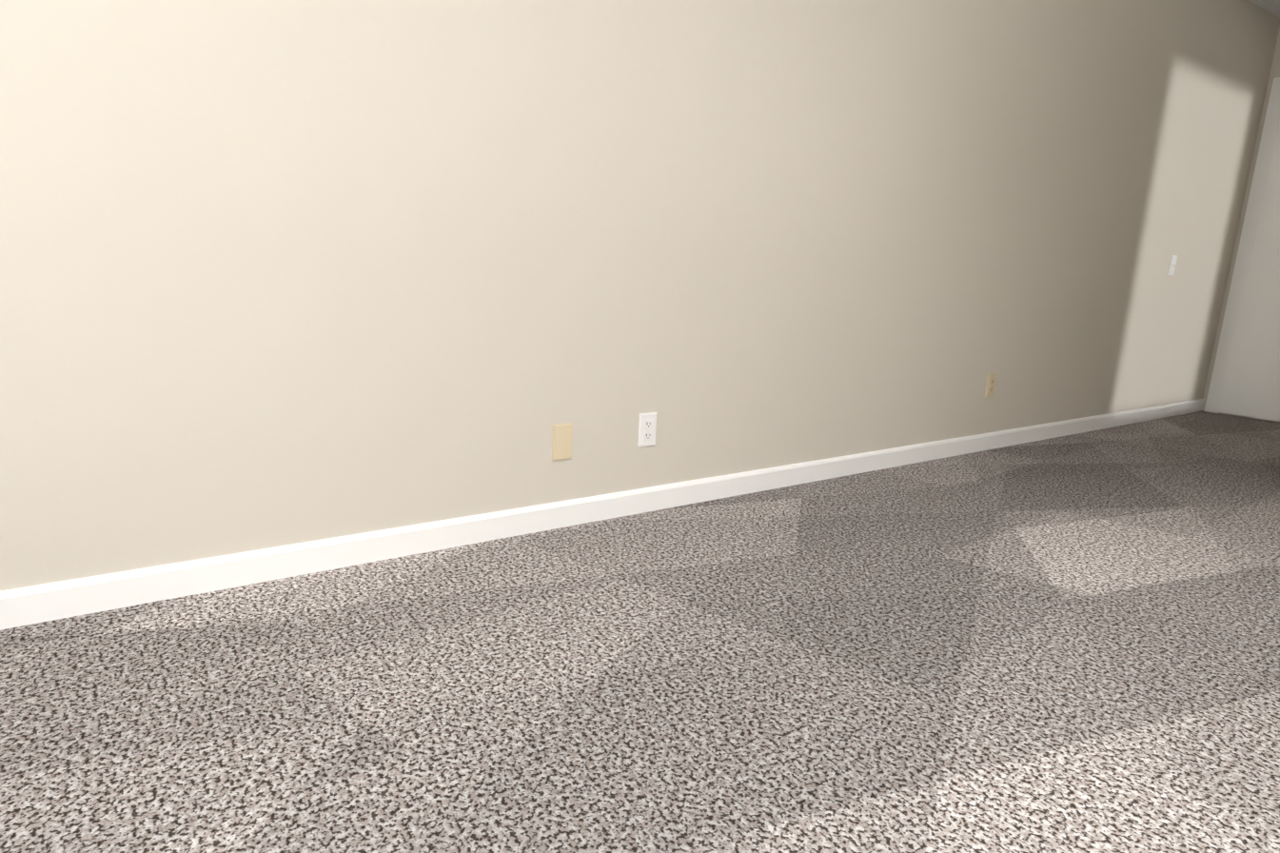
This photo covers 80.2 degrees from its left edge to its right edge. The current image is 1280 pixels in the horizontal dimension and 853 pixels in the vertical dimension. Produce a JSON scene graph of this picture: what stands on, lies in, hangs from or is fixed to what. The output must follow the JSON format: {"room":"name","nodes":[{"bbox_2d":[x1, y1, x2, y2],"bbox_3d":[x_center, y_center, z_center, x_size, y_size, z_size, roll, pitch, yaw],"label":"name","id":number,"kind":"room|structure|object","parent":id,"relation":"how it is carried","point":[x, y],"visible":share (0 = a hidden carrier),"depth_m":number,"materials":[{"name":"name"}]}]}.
{"room":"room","nodes":[
{"label":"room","id":0,"kind":"room"},
{"bbox_2d":[0,410,1279,852],"bbox_3d":[1.745,0.635,1.598,7.790,0.100,3.920,-6,15,-34],"label":"floor","id":1,"kind":"structure","parent":0,"point":[1066,644],"depth_m":1.53,"materials":[{"name":"carpet"}]},
{"bbox_2d":[0,0,1279,590],"bbox_3d":[0.742,-1.309,2.775,7.790,3.100,0.120,-6,15,-34],"label":"wall","id":2,"kind":"structure","parent":0,"point":[278,272],"depth_m":2.21,"materials":[{"name":"beige paint"}]},
{"bbox_2d":[551,422,572,460],"bbox_3d":[-0.238,0.048,2.345,0.070,0.114,0.006,-6,15,-34],"label":"wall plate","id":3,"kind":"object","parent":2,"relation":"attached to","point":[562,442],"visible":1,"depth_m":2.34,"materials":[{"name":"beige plastic"}]},
{"bbox_2d":[0,397,1204,630],"bbox_3d":[0.713,0.176,3.046,7.550,0.083,0.013,-6,15,-34],"label":"baseboard","id":4,"kind":"structure","parent":2,"relation":"attached to","point":[27,605],"depth_m":2.19,"materials":[{"name":"white wood"}]},
{"bbox_2d":[637,412,656,447],"bbox_3d":[0.026,0.011,2.522,0.070,0.114,0.007,-6,15,-34],"label":"electrical outlet","id":5,"kind":"object","parent":2,"relation":"attached to","point":[647,424],"visible":1,"depth_m":2.52,"materials":[{"name":"white plastic"}]},
{"bbox_2d":[984,373,996,397],"bbox_3d":[1.684,-0.197,3.640,0.070,0.114,0.007,-6,15,-34],"label":"electrical outlet","id":6,"kind":"object","parent":2,"relation":"attached to","point":[991,384],"visible":1,"depth_m":3.63,"materials":[{"name":"beige plastic"}]},
{"bbox_2d":[1167,255,1177,275],"bbox_3d":[3.147,-0.951,4.478,0.070,0.114,0.017,-6,15,-34],"label":"light switch","id":7,"kind":"object","parent":2,"relation":"attached to","point":[1172,263],"visible":1,"depth_m":4.47,"materials":[{"name":"white plastic"}]},
{"bbox_2d":[1202,26,1279,422],"bbox_3d":[4.975,-1.257,3.403,0.120,3.100,3.680,-6,15,-34],"label":"wall","id":8,"kind":"structure","parent":0,"point":[1275,69],"depth_m":4.88,"materials":[{"name":"beige paint"}]},
{"bbox_2d":[1204,77,1279,413],"bbox_3d":[4.133,-1.035,4.551,0.018,2.100,0.920,-6,15,-34],"label":"door frame","id":9,"kind":"structure","parent":8,"relation":"attached to","point":[1247,238],"depth_m":4.88,"materials":[{"name":"white wood"}]},
{"bbox_2d":[1218,122,1279,421],"bbox_3d":[4.127,-1.006,4.552,0.028,2.018,0.760,-6,15,-34],"label":"hall door","id":10,"kind":"structure","parent":8,"relation":"in","point":[1251,386],"depth_m":4.83,"materials":[{"name":"white wood"}]},
{"bbox_2d":[1249,0,1279,19],"bbox_3d":[3.977,-2.066,2.495,2.402,0.100,3.680,-6,15,-34],"label":"ceiling","id":11,"kind":"structure","parent":0,"point":[1271,7],"depth_m":4.43,"materials":[{"name":"white paint"}]}
]}

